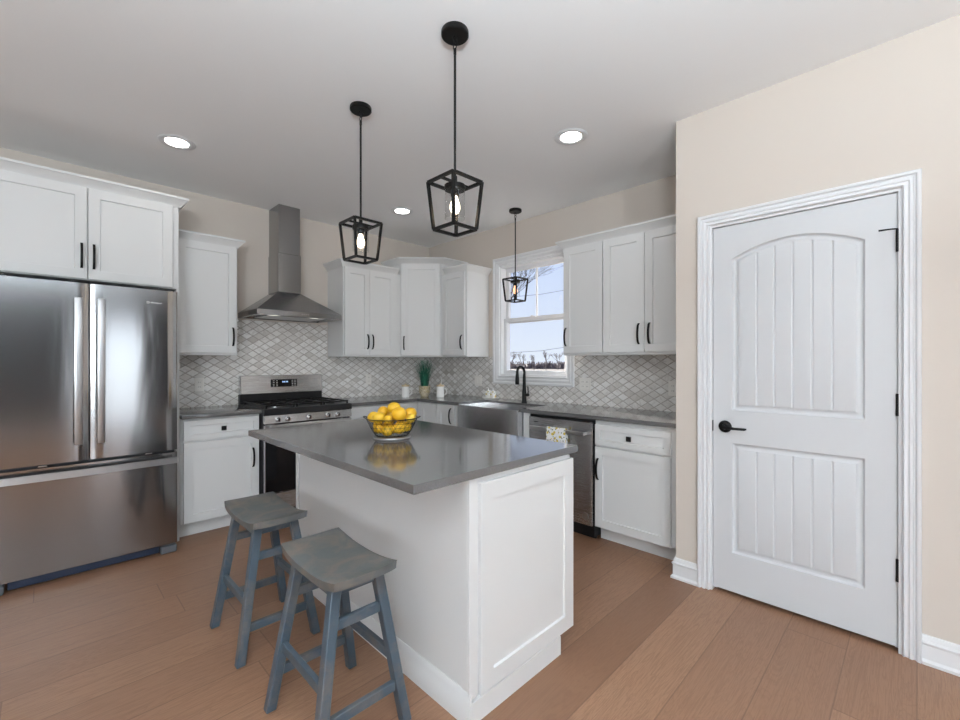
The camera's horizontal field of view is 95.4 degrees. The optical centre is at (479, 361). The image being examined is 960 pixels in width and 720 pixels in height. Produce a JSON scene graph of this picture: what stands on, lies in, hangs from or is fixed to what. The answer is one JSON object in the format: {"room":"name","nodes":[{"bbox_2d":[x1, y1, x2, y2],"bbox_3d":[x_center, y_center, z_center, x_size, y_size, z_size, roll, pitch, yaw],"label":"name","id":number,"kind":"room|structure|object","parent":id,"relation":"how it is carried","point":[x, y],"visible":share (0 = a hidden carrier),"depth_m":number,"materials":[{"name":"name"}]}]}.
{"room":"kitchen","nodes":[
{"label":"kitchen","id":0,"kind":"room"},
{"bbox_2d":[0,147,428,356],"bbox_3d":[-3.051,-0.024,3.235,6.960,2.848,0.150,0,0,-45],"label":"wall","id":1,"kind":"structure","parent":0,"point":[320,243],"depth_m":4.08,"materials":[{"name":"beige paint"}]},
{"bbox_2d":[179,229,245,355],"bbox_3d":[-2.274,-0.537,3.634,0.484,0.964,0.385,0,0,-45],"label":"upper cabinet","id":2,"kind":"object","parent":1,"relation":"attached to","point":[207,262],"visible":0.84,"depth_m":3.51,"materials":[{"name":"white paint"}]},
{"bbox_2d":[238,204,341,322],"bbox_3d":[-1.757,-0.923,4.066,0.755,1.047,0.501,0,0,-45],"label":"range hood","id":3,"kind":"object","parent":1,"relation":"attached to","point":[285,301],"visible":1,"depth_m":4.04,"materials":[{"name":"silver metal"}]},
{"bbox_2d":[179,320,428,407],"bbox_3d":[-1.609,0.001,4.564,2.739,0.771,0.010,0,0,-45],"label":"tiled wall","id":4,"kind":"structure","parent":1,"relation":"attached to","point":[263,347],"depth_m":4.27,"materials":[{"name":"tile"}]},
{"bbox_2d":[195,378,203,391],"bbox_3d":[-2.409,0.195,3.751,0.070,0.115,0.008,0,0,-45],"label":"wall outlet","id":5,"kind":"object","parent":4,"relation":"attached to","point":[199,382],"visible":1,"depth_m":3.75,"materials":[{"name":"white plastic"}]},
{"bbox_2d":[366,374,370,384],"bbox_3d":[-1.250,0.195,4.909,0.070,0.115,0.008,0,0,-45],"label":"wall outlet","id":6,"kind":"object","parent":4,"relation":"attached to","point":[368,376],"visible":1,"depth_m":4.90,"materials":[{"name":"white plastic"}]},
{"bbox_2d":[323,258,400,356],"bbox_3d":[-1.236,-0.537,4.672,0.740,0.964,0.385,0,0,-45],"label":"upper cabinet","id":7,"kind":"object","parent":1,"relation":"attached to","point":[367,297],"visible":0.99,"depth_m":4.52,"materials":[{"name":"white paint"}]},
{"bbox_2d":[381,257,467,357],"bbox_3d":[-0.643,-0.602,5.035,0.710,1.094,0.710,0,0,45],"label":"upper cabinet","id":8,"kind":"object","parent":1,"relation":"attached to","point":[421,277],"visible":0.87,"depth_m":4.83,"materials":[{"name":"white paint"}]},
{"bbox_2d":[0,0,959,247],"bbox_3d":[0.032,-1.508,0.152,6.960,0.120,8.870,0,0,-45],"label":"ceiling","id":9,"kind":"structure","parent":0,"point":[264,91],"depth_m":2.28,"materials":[{"name":"white paint"}]},
{"bbox_2d":[157,134,195,149],"bbox_3d":[-1.997,-1.445,2.879,0.212,0.006,0.212,0,0,-45],"label":"recessed light","id":10,"kind":"object","parent":9,"relation":"in","point":[173,141],"visible":1,"depth_m":2.87,"materials":[{"name":"white paint"}]},
{"bbox_2d":[339,101,382,264],"bbox_3d":[-0.677,-1.011,2.482,0.179,0.874,0.179,0,0,-45],"label":"pendant light","id":11,"kind":"object","parent":9,"relation":"hanging from","point":[361,109],"visible":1,"depth_m":2.48,"materials":[{"name":"black metal"}]},
{"bbox_2d":[391,207,412,214],"bbox_3d":[-0.748,-1.445,4.190,0.212,0.006,0.212,0,0,-45],"label":"recessed light","id":12,"kind":"object","parent":9,"relation":"in","point":[397,210],"visible":1,"depth_m":4.19,"materials":[{"name":"white paint"}]},
{"bbox_2d":[426,21,483,236],"bbox_3d":[-0.110,-1.011,1.913,0.179,0.874,0.179,0,0,-45],"label":"pendant light","id":13,"kind":"object","parent":9,"relation":"hanging from","point":[454,33],"visible":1,"depth_m":1.91,"materials":[{"name":"black metal"}]},
{"bbox_2d":[502,208,528,302],"bbox_3d":[0.336,-1.011,4.154,0.179,0.874,0.179,0,0,-45],"label":"pendant light","id":14,"kind":"object","parent":9,"relation":"hanging from","point":[515,281],"visible":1,"depth_m":4.15,"materials":[{"name":"black metal"}]},
{"bbox_2d":[554,128,587,144],"bbox_3d":[0.585,-1.445,2.809,0.212,0.006,0.212,0,0,-45],"label":"recessed light","id":15,"kind":"object","parent":9,"relation":"in","point":[571,136],"visible":1,"depth_m":2.80,"materials":[{"name":"white paint"}]},
{"bbox_2d":[0,525,959,719],"bbox_3d":[0.032,1.350,0.152,6.660,0.100,8.570,0,0,-45],"label":"floor","id":16,"kind":"structure","parent":0,"point":[134,639],"depth_m":1.94,"materials":[{"name":"brown wood"}]},
{"bbox_2d":[0,273,176,595],"bbox_3d":[-2.639,0.402,2.925,0.904,1.797,0.812,0,0,-45],"label":"refrigerator","id":17,"kind":"object","parent":16,"relation":"on","point":[88,373],"visible":1,"depth_m":2.67,"materials":[{"name":"grey metal"}]},
{"bbox_2d":[0,156,188,540],"bbox_3d":[-2.717,0.057,3.012,1.084,2.486,0.632,0,0,-45],"label":"tall cabinet","id":18,"kind":"object","parent":16,"relation":"on","point":[56,224],"visible":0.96,"depth_m":2.82,"materials":[{"name":"white paint"}]},
{"bbox_2d":[179,414,258,536],"bbox_3d":[-2.174,0.859,3.553,0.540,0.882,0.630,0,0,-45],"label":"base cabinet","id":19,"kind":"object","parent":16,"relation":"on","point":[219,461],"visible":0.82,"depth_m":3.33,"materials":[{"name":"white paint"}]},
{"bbox_2d":[179,405,260,419],"bbox_3d":[-2.175,0.401,3.555,0.540,0.030,0.634,0,0,-45],"label":"countertop","id":20,"kind":"structure","parent":19,"relation":"on","point":[224,410],"depth_m":3.43,"materials":[{"name":"grey stone"}]},
{"bbox_2d":[210,491,319,668],"bbox_3d":[-1.049,1.000,2.126,0.367,0.601,0.444,0,0,-45],"label":"bar stool","id":21,"kind":"object","parent":16,"relation":"on","point":[260,514],"visible":0.97,"depth_m":2.08,"materials":[{"name":"grey paint"}]},
{"bbox_2d":[238,374,351,507],"bbox_3d":[-1.669,0.713,3.980,0.768,1.175,0.722,0,0,-45],"label":"gas range","id":22,"kind":"object","parent":16,"relation":"on","point":[282,400],"visible":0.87,"depth_m":3.79,"materials":[{"name":"silver metal"}]},
{"bbox_2d":[240,400,351,415],"bbox_3d":[-1.678,0.399,3.988,0.768,0.067,0.637,0,0,-45],"label":"cooktop","id":23,"kind":"object","parent":22,"relation":"in","point":[267,407],"depth_m":3.80,"materials":[{"name":"black metal"}]},
{"bbox_2d":[264,527,410,719],"bbox_3d":[-0.529,1.000,1.612,0.367,0.601,0.444,0,0,-45],"label":"bar stool","id":24,"kind":"object","parent":16,"relation":"on","point":[332,562],"visible":1,"depth_m":1.56,"materials":[{"name":"blue paint"}]},
{"bbox_2d":[350,401,417,419],"bbox_3d":[-1.141,0.859,4.586,0.820,0.882,0.630,0,0,-45],"label":"base cabinet","id":25,"kind":"object","parent":16,"relation":"on","point":[357,412],"visible":0.02,"depth_m":4.26,"materials":[{"name":"white paint"}]},
{"bbox_2d":[296,453,572,719],"bbox_3d":[-0.331,0.859,2.332,0.702,0.882,1.528,0,0,-45],"label":"kitchen island","id":26,"kind":"object","parent":16,"relation":"on","point":[480,586],"visible":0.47,"depth_m":1.76,"materials":[{"name":"white paint"}]},
{"bbox_2d":[248,419,577,494],"bbox_3d":[-0.427,0.401,2.247,0.936,0.030,1.555,0,0,-45],"label":"island countertop","id":27,"kind":"structure","parent":26,"relation":"on","point":[435,455],"depth_m":1.93,"materials":[{"name":"grey stone"}]},
{"bbox_2d":[363,416,420,440],"bbox_3d":[-0.450,0.331,2.235,0.265,0.110,0.265,0,0,-45],"label":"fruit bowl","id":28,"kind":"object","parent":27,"relation":"on","point":[402,435],"visible":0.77,"depth_m":2.16,"materials":[{"name":"grey metal"}]},
{"bbox_2d":[367,412,375,421],"bbox_3d":[-0.543,0.280,2.223,0.059,0.056,0.053,0,0,9],"label":"lemon","id":29,"kind":"object","parent":28,"relation":"in","point":[370,415],"visible":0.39,"depth_m":2.20,"materials":[{"name":"yellow food"}]},
{"bbox_2d":[373,424,383,433],"bbox_3d":[-0.509,0.334,2.193,0.058,0.052,0.053,0,0,21],"label":"lemon","id":30,"kind":"object","parent":28,"relation":"in","point":[379,429],"visible":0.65,"depth_m":2.17,"materials":[{"name":"yellow food"}]},
{"bbox_2d":[371,412,384,423],"bbox_3d":[-0.504,0.278,2.172,0.066,0.059,0.060,0,0,-1],"label":"lemon","id":31,"kind":"object","parent":30,"relation":"on","point":[378,415],"visible":0.81,"depth_m":2.15,"materials":[{"name":"yellow food"}]},
{"bbox_2d":[377,406,387,415],"bbox_3d":[-0.505,0.259,2.273,0.056,0.056,0.061,0,0,30],"label":"lemon","id":32,"kind":"object","parent":28,"relation":"in","point":[383,409],"visible":0.64,"depth_m":2.25,"materials":[{"name":"yellow food"}]},
{"bbox_2d":[381,425,393,435],"bbox_3d":[-0.458,0.340,2.168,0.060,0.054,0.055,0,0,-16],"label":"lemon","id":33,"kind":"object","parent":28,"relation":"in","point":[387,428],"visible":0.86,"depth_m":2.15,"materials":[{"name":"yellow food"}]},
{"bbox_2d":[384,415,391,423],"bbox_3d":[-0.452,0.282,2.147,0.039,0.043,0.041,0,0,-36],"label":"lemon","id":34,"kind":"object","parent":33,"relation":"on","point":[387,417],"visible":0.8,"depth_m":2.13,"materials":[{"name":"yellow food"}]},
{"bbox_2d":[387,402,400,412],"bbox_3d":[-0.446,0.238,2.267,0.067,0.061,0.062,0,0,30],"label":"lemon","id":35,"kind":"object","parent":28,"relation":"in","point":[393,405],"visible":0.69,"depth_m":2.25,"materials":[{"name":"yellow food"}]},
{"bbox_2d":[393,423,405,433],"bbox_3d":[-0.402,0.331,2.181,0.061,0.056,0.056,0,0,-5],"label":"lemon","id":36,"kind":"object","parent":28,"relation":"in","point":[395,426],"visible":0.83,"depth_m":2.16,"materials":[{"name":"yellow food"}]},
{"bbox_2d":[391,407,406,419],"bbox_3d":[-0.405,0.262,2.190,0.079,0.071,0.074,0,0,5],"label":"lemon","id":37,"kind":"object","parent":36,"relation":"on","point":[399,413],"visible":0.95,"depth_m":2.16,"materials":[{"name":"yellow food"}]},
{"bbox_2d":[403,422,411,430],"bbox_3d":[-0.375,0.329,2.233,0.053,0.052,0.058,0,0,0],"label":"lemon","id":38,"kind":"object","parent":28,"relation":"in","point":[405,423],"visible":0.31,"depth_m":2.21,"materials":[{"name":"yellow food"}]},
{"bbox_2d":[405,407,416,418],"bbox_3d":[-0.363,0.269,2.269,0.065,0.065,0.071,0,0,10],"label":"lemon","id":39,"kind":"object","parent":28,"relation":"in","point":[410,410],"visible":0.56,"depth_m":2.25,"materials":[{"name":"yellow food"}]},
{"bbox_2d":[406,414,415,423],"bbox_3d":[-0.351,0.286,2.213,0.049,0.050,0.046,0,0,-22],"label":"lemon","id":40,"kind":"object","parent":28,"relation":"in","point":[410,416],"visible":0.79,"depth_m":2.20,"materials":[{"name":"yellow food"}]},
{"bbox_2d":[418,401,456,425],"bbox_3d":[-0.248,0.859,4.666,0.630,0.882,0.665,0,0,45],"label":"base cabinet","id":41,"kind":"object","parent":16,"relation":"on","point":[446,414],"visible":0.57,"depth_m":4.43,"materials":[{"name":"white paint"}]},
{"bbox_2d":[457,406,529,437],"bbox_3d":[0.292,0.859,4.125,0.895,0.882,0.665,0,0,45],"label":"base cabinet","id":42,"kind":"object","parent":16,"relation":"on","point":[525,415],"visible":0.02,"depth_m":3.65,"materials":[{"name":"white paint"}]},
{"bbox_2d":[529,413,600,538],"bbox_3d":[0.803,0.863,3.575,0.592,0.875,0.652,0,0,45],"label":"dishwasher","id":43,"kind":"object","parent":16,"relation":"on","point":[581,432],"visible":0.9,"depth_m":3.25,"materials":[{"name":"silver metal"}]},
{"bbox_2d":[546,426,567,443],"bbox_3d":[0.586,0.620,3.340,0.176,0.241,0.041,0,0,45],"label":"dish towel","id":44,"kind":"object","parent":43,"relation":"hanging from","point":[556,434],"visible":0.61,"depth_m":3.32,"materials":[{"name":"fabric"}]},
{"bbox_2d":[595,420,675,559],"bbox_3d":[1.259,0.859,3.158,0.625,0.882,0.665,0,0,45],"label":"base cabinet","id":45,"kind":"object","parent":16,"relation":"on","point":[635,464],"visible":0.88,"depth_m":2.96,"materials":[{"name":"white paint"}]},
{"bbox_2d":[334,393,675,427],"bbox_3d":[0.031,0.401,3.848,1.433,0.030,3.340,0,0,-45],"label":"countertop","id":46,"kind":"structure","parent":45,"relation":"on","point":[667,419],"depth_m":3.63,"materials":[{"name":"grey stone"}]},
{"bbox_2d":[402,384,411,397],"bbox_3d":[-0.805,0.310,4.768,0.108,0.151,0.088,0,0,33],"label":"mug","id":47,"kind":"object","parent":46,"relation":"on","point":[405,388],"visible":1,"depth_m":4.74,"materials":[{"name":"white ceramic"}]},
{"bbox_2d":[402,387,408,397],"bbox_3d":[-0.813,0.326,4.773,0.084,0.120,0.084,0,0,0],"label":"cup","id":48,"kind":"object","parent":47,"relation":"attached to","point":[405,390],"depth_m":4.73,"materials":[{"name":"white ceramic"}]},
{"bbox_2d":[411,360,438,396],"bbox_3d":[-0.607,0.169,4.872,0.412,0.435,0.323,0,0,-22],"label":"potted grass","id":49,"kind":"object","parent":46,"relation":"on","point":[424,389],"depth_m":4.88,"materials":[{"name":"plant"}]},
{"bbox_2d":[419,386,430,396],"bbox_3d":[-0.622,0.327,4.914,0.132,0.118,0.132,0,0,-45],"label":"pot","id":50,"kind":"object","parent":49,"relation":"attached to","point":[424,391],"depth_m":4.86,"materials":[{"name":"ceramic"}]},
{"bbox_2d":[436,379,446,397],"bbox_3d":[-0.426,0.283,4.778,0.108,0.205,0.088,0,0,33],"label":"mug","id":51,"kind":"object","parent":46,"relation":"on","point":[440,388],"visible":0.99,"depth_m":4.75,"materials":[{"name":"white ceramic"}]},
{"bbox_2d":[436,386,443,397],"bbox_3d":[-0.435,0.326,4.784,0.084,0.120,0.084,0,0,0],"label":"cup","id":52,"kind":"object","parent":51,"relation":"attached to","point":[439,389],"depth_m":4.75,"materials":[{"name":"white ceramic"}]},
{"bbox_2d":[482,397,498,399],"bbox_3d":[0.110,0.375,4.473,0.170,0.022,0.096,0,0,45],"label":"soap tray","id":53,"kind":"object","parent":46,"relation":"on","point":[482,397],"visible":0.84,"depth_m":4.44,"materials":[{"name":"white ceramic"}]},
{"bbox_2d":[485,387,489,397],"bbox_3d":[0.086,0.320,4.496,0.054,0.122,0.040,0,0,45],"label":"soap dispenser","id":54,"kind":"object","parent":53,"relation":"on","point":[487,393],"visible":0.89,"depth_m":4.48,"materials":[{"name":"ceramic"}]},
{"bbox_2d":[485,391,489,397],"bbox_3d":[0.086,0.340,4.496,0.052,0.082,0.040,0,0,45],"label":"bottle","id":55,"kind":"object","parent":54,"relation":"attached to","point":[487,393],"depth_m":4.48,"materials":[{"name":"ceramic"}]},
{"bbox_2d":[490,390,495,397],"bbox_3d":[0.132,0.320,4.450,0.054,0.122,0.040,0,0,45],"label":"soap dispenser","id":56,"kind":"object","parent":53,"relation":"on","point":[492,393],"visible":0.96,"depth_m":4.44,"materials":[{"name":"ceramic"}]},
{"bbox_2d":[458,402,536,436],"bbox_3d":[0.188,0.522,4.021,0.402,0.236,0.744,0,0,-45],"label":"sink","id":57,"kind":"object","parent":46,"relation":"in","point":[502,418],"visible":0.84,"depth_m":3.88,"materials":[{"name":"silver metal"}]},
{"bbox_2d":[515,365,528,402],"bbox_3d":[0.397,0.209,4.124,0.150,0.353,0.080,0,0,-45],"label":"faucet","id":58,"kind":"object","parent":46,"relation":"on","point":[524,394],"visible":1,"depth_m":4.15,"materials":[{"name":"black metal"}]},
{"bbox_2d":[429,175,675,356],"bbox_3d":[0.591,-0.024,4.408,0.150,2.848,3.342,0,0,-45],"label":"wall","id":59,"kind":"structure","parent":0,"point":[655,199],"depth_m":4.11,"materials":[{"name":"beige paint"}]},
{"bbox_2d":[442,263,491,356],"bbox_3d":[-0.159,-0.537,4.780,0.435,0.964,0.385,0,0,45],"label":"upper cabinet","id":60,"kind":"object","parent":59,"relation":"attached to","point":[465,287],"visible":1,"depth_m":4.69,"materials":[{"name":"white paint"}]},
{"bbox_2d":[493,245,574,386],"bbox_3d":[0.557,-0.438,4.425,0.175,1.339,1.024,0,0,-45],"label":"window","id":61,"kind":"structure","parent":59,"relation":"in","point":[503,267],"depth_m":4.58,"materials":[{"name":"white paint"}]},
{"bbox_2d":[429,355,675,411],"bbox_3d":[0.539,0.166,4.347,0.010,0.441,3.330,0,0,-45],"label":"tiled wall","id":62,"kind":"structure","parent":59,"relation":"attached to","point":[622,381],"depth_m":3.86,"materials":[{"name":"tile"}]},
{"bbox_2d":[475,376,481,385],"bbox_3d":[-0.021,0.210,4.893,0.116,0.115,0.009,0,0,45],"label":"wall switch","id":63,"kind":"object","parent":62,"relation":"attached to","point":[478,379],"visible":1,"depth_m":4.88,"materials":[{"name":"white plastic"}]},
{"bbox_2d":[579,378,590,390],"bbox_3d":[0.944,0.200,3.928,0.116,0.115,0.008,0,0,45],"label":"wall outlet","id":64,"kind":"object","parent":62,"relation":"attached to","point":[584,383],"visible":1,"depth_m":3.92,"materials":[{"name":"white plastic"}]},
{"bbox_2d":[668,381,675,395],"bbox_3d":[1.492,0.205,3.380,0.070,0.115,0.008,0,0,45],"label":"wall outlet","id":65,"kind":"object","parent":62,"relation":"attached to","point":[671,384],"visible":0.9,"depth_m":3.38,"materials":[{"name":"white plastic"}]},
{"bbox_2d":[555,232,619,355],"bbox_3d":[0.923,-0.537,3.698,0.425,0.964,0.385,0,0,45],"label":"upper cabinet","id":66,"kind":"object","parent":59,"relation":"attached to","point":[582,255],"visible":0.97,"depth_m":3.57,"materials":[{"name":"white paint"}]},
{"bbox_2d":[600,214,675,354],"bbox_3d":[1.330,-0.537,3.291,0.727,0.964,0.385,0,0,45],"label":"upper cabinet","id":67,"kind":"object","parent":59,"relation":"attached to","point":[639,259],"visible":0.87,"depth_m":3.22,"materials":[{"name":"white paint"}]},
{"bbox_2d":[676,14,959,644],"bbox_3d":[3.352,-0.024,1.109,0.910,2.848,5.228,0,0,-45],"label":"wall","id":68,"kind":"structure","parent":0,"point":[891,107],"depth_m":2.03,"materials":[{"name":"beige paint"}]},
{"bbox_2d":[670,557,696,585],"bbox_3d":[1.267,1.239,2.647,0.184,0.122,0.152,0,0,-45],"label":"baseboard","id":69,"kind":"structure","parent":68,"relation":"attached to","point":[685,571],"depth_m":2.59,"materials":[{"name":"white paint"}]},
{"bbox_2d":[697,168,921,663],"bbox_3d":[1.621,0.232,2.247,0.169,2.137,0.915,0,0,-45],"label":"door","id":70,"kind":"structure","parent":68,"relation":"in","point":[809,305],"depth_m":2.17,"materials":[{"name":"white paint"}]},
{"bbox_2d":[922,633,959,676],"bbox_3d":[3.391,1.239,0.410,0.024,0.122,4.184,0,0,-45],"label":"baseboard","id":71,"kind":"structure","parent":68,"relation":"attached to","point":[943,655],"depth_m":1.85,"materials":[{"name":"white paint"}]},
{"label":"outside","id":72,"kind":"structure","parent":0,"visible":0},
{"bbox_2d":[510,364,564,370],"bbox_3d":[49.497,1.910,134.350,380.000,0.020,520.000,0,0,-45],"label":"ground","id":73,"kind":"structure","parent":72,"point":[515,364],"depth_m":110.72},
{"bbox_2d":[511,266,558,298],"bbox_3d":[0.584,-1.907,15.462,5.041,7.646,5.444,0,0,-45],"label":"bare tree","id":74,"kind":"object","parent":73,"relation":"on","point":[525,274],"visible":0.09,"depth_m":14.85,"materials":[{"name":"grey plant"}]},
{"bbox_2d":[510,361,564,368],"bbox_3d":[15.379,0.868,124.876,27.393,2.376,25.031,0,0,-45],"label":"hedgerow","id":75,"kind":"object","parent":73,"relation":"on","point":[540,365],"visible":0.46,"depth_m":121.42,"materials":[{"name":"grey"}]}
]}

